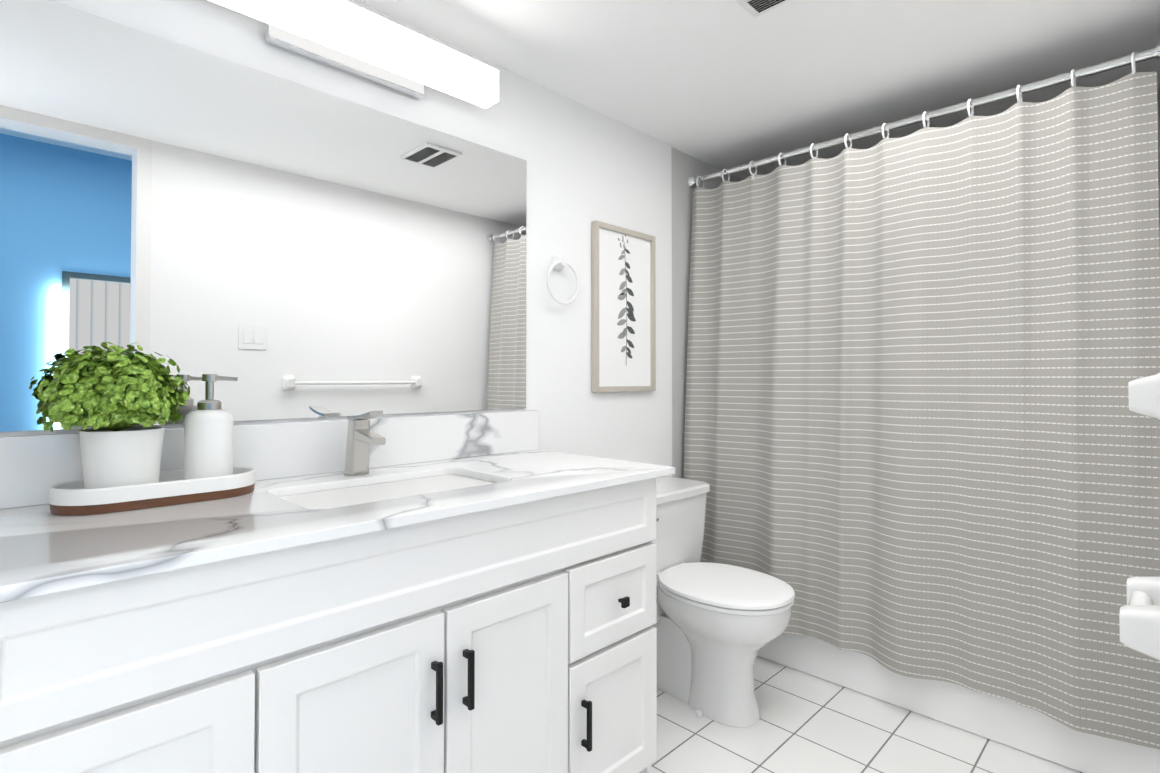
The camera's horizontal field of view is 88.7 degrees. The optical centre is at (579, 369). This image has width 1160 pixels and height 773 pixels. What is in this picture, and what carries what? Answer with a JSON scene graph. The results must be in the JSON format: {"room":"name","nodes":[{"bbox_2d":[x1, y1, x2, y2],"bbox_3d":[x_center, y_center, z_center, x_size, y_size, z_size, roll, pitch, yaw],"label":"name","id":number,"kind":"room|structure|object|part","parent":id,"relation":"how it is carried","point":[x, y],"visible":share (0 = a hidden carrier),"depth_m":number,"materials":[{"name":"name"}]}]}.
{"room":"bathroom","nodes":[
{"label":"bathroom","id":0,"kind":"room"},
{"bbox_2d":[0,0,741,477],"bbox_3d":[-0.349,-0.357,1.855,3.960,2.950,0.120,1,-1,-45],"label":"wall","id":1,"kind":"structure","parent":0,"point":[586,166],"depth_m":2.06,"materials":[{"name":"white paint"}]},
{"bbox_2d":[0,0,526,431],"bbox_3d":[-0.846,-0.289,1.268,1.890,0.808,0.005,1,-1,-45],"label":"mirror","id":2,"kind":"object","parent":1,"relation":"attached to","point":[279,248],"visible":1,"depth_m":1.34,"materials":[{"name":"clear glass"}]},
{"bbox_2d":[0,410,538,509],"bbox_3d":[-0.876,0.187,1.221,2.080,0.127,0.018,1,-1,-45],"label":"backsplash","id":3,"kind":"structure","parent":1,"relation":"attached to","point":[30,465],"depth_m":1.42,"materials":[{"name":"white stone"}]},
{"bbox_2d":[208,0,498,108],"bbox_3d":[-0.562,-0.825,1.495,0.820,0.125,0.096,1,-1,-45],"label":"sconce","id":4,"kind":"object","parent":1,"relation":"attached to","point":[349,29],"visible":0.98,"depth_m":1.49,"materials":[{"name":"white metal"}]},
{"bbox_2d":[546,256,579,304],"bbox_3d":[-0.066,-0.304,2.023,0.151,0.170,0.038,1,-1,-45],"label":"towel ring","id":5,"kind":"object","parent":1,"relation":"attached to","point":[559,263],"visible":0.96,"depth_m":2.01,"materials":[{"name":"white plastic"}]},
{"bbox_2d":[592,220,655,391],"bbox_3d":[0.173,-0.227,2.271,0.350,0.622,0.022,1,-1,-45],"label":"picture frame","id":6,"kind":"object","parent":1,"relation":"attached to","point":[623,314],"visible":0.98,"depth_m":2.26,"materials":[{"name":"beige wood"}]},
{"bbox_2d":[683,43,1159,749],"bbox_3d":[0.987,0.057,2.042,0.150,1.838,1.505,1,-1,-45],"label":"shower curtain","id":7,"kind":"object","parent":1,"relation":"attached to","point":[921,441],"visible":0.96,"depth_m":1.86,"materials":[{"name":"grey fabric"}]},
{"bbox_2d":[357,0,1159,179],"bbox_3d":[0.223,-0.991,1.291,3.960,0.050,1.740,1,-1,-45],"label":"ceiling","id":8,"kind":"structure","parent":0,"point":[723,84],"depth_m":1.81,"materials":[{"name":"white paint"}]},
{"bbox_2d":[736,0,790,16],"bbox_3d":[0.492,-0.956,1.460,0.176,0.013,0.230,1,-1,-45],"label":"ceiling vent","id":9,"kind":"object","parent":8,"relation":"in","point":[755,8],"visible":1,"depth_m":1.55,"materials":[{"name":"white plastic"}]},
{"bbox_2d":[652,656,1080,772],"bbox_3d":[0.995,1.119,-0.047,4.710,0.060,5.040,1,-1,-45],"label":"floor","id":10,"kind":"structure","parent":0,"point":[807,723],"depth_m":1.79,"materials":[{"name":"tile"}]},
{"bbox_2d":[0,470,671,772],"bbox_3d":[-0.701,0.686,0.999,2.027,0.837,0.568,1,-1,-45],"label":"bathroom vanity","id":11,"kind":"object","parent":10,"relation":"on","point":[465,593],"depth_m":0.99,"materials":[{"name":"white paint"}]},
{"bbox_2d":[0,450,674,589],"bbox_3d":[-0.684,0.258,1.027,2.080,0.019,0.562,1,-1,-45],"label":"countertop","id":12,"kind":"structure","parent":11,"relation":"on","point":[37,544],"depth_m":1.00,"materials":[{"name":"white stone"}]},
{"bbox_2d":[49,466,255,514],"bbox_3d":[-0.804,0.228,1.141,0.324,0.044,0.160,1,-1,-45],"label":"tray","id":13,"kind":"object","parent":12,"relation":"on","point":[171,487],"visible":0.94,"depth_m":1.07,"materials":[{"name":"white wood"}]},
{"bbox_2d":[37,342,189,488],"bbox_3d":[-0.850,0.086,1.090,0.221,0.279,0.223,1,-1,-45],"label":"potted plant","id":14,"kind":"object","parent":13,"relation":"on","point":[115,397],"visible":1,"depth_m":1.04,"materials":[{"name":"green plant"}]},
{"bbox_2d":[184,374,237,479],"bbox_3d":[-0.745,0.118,1.196,0.089,0.218,0.084,1,-1,-45],"label":"soap dispenser","id":15,"kind":"object","parent":13,"relation":"on","point":[208,437],"visible":0.92,"depth_m":1.16,"materials":[{"name":"white ceramic"}]},
{"bbox_2d":[344,411,385,475],"bbox_3d":[-0.514,0.175,1.417,0.058,0.157,0.144,1,-1,-45],"label":"faucet","id":16,"kind":"object","parent":12,"relation":"on","point":[361,436],"visible":1,"depth_m":1.42,"materials":[{"name":"silver metal"}]},
{"bbox_2d":[276,470,499,505],"bbox_3d":[-0.403,0.338,1.303,0.500,0.157,0.316,1,-1,-45],"label":"sink","id":17,"kind":"object","parent":12,"relation":"in","point":[360,489],"depth_m":1.37,"materials":[{"name":"white ceramic"}]},
{"bbox_2d":[651,477,794,727],"bbox_3d":[0.407,0.775,2.035,0.494,0.689,0.648,1,-1,-45],"label":"toilet","id":18,"kind":"object","parent":10,"relation":"on","point":[718,626],"visible":0.79,"depth_m":1.92,"materials":[{"name":"white ceramic"}]},
{"bbox_3d":[0.260,0.597,2.185,0.494,0.328,0.232,1,-1,-45],"label":"tank","id":19,"kind":"part","parent":18,"relation":"part of","materials":[{"name":"white ceramic"}]},
{"bbox_3d":[0.474,0.716,1.969,0.368,0.037,0.458,1,-1,-45],"label":"seat","id":20,"kind":"part","parent":18,"relation":"part of","materials":[{"name":"white plastic"}]},
{"bbox_2d":[757,635,1159,772],"bbox_3d":[1.264,0.924,2.306,0.769,0.399,1.504,1,-1,-45],"label":"bathtub","id":21,"kind":"object","parent":10,"relation":"on","point":[1018,727],"depth_m":1.82,"materials":[{"name":"white ceramic"}]},
{"bbox_2d":[1157,99,1159,255],"bbox_3d":[1.580,-0.345,2.639,0.120,2.950,1.508,1,-1,-45],"label":"wall","id":22,"kind":"structure","parent":0,"point":[1158,106],"depth_m":2.10,"materials":[{"name":"grey paint"}]},
{"bbox_3d":[0.529,-0.378,0.443,4.710,2.950,0.120,1,-1,-45],"label":"wall","id":23,"kind":"structure","parent":0,"visible":0},
{"bbox_2d":[1119,577,1159,660],"bbox_3d":[0.695,0.296,0.719,0.224,0.086,0.052,1,-1,-45],"label":"paper holder","id":24,"kind":"object","parent":23,"relation":"attached to","point":[1139,618],"visible":1,"depth_m":0.67,"materials":[{"name":"white ceramic"}]},
{"bbox_2d":[1128,372,1159,420],"bbox_3d":[0.941,0.036,0.964,0.730,0.069,0.046,1,-1,-45],"label":"towel bar","id":25,"kind":"object","parent":23,"relation":"attached to","point":[1144,396],"visible":1,"depth_m":0.72,"materials":[{"name":"white ceramic"}]}
]}

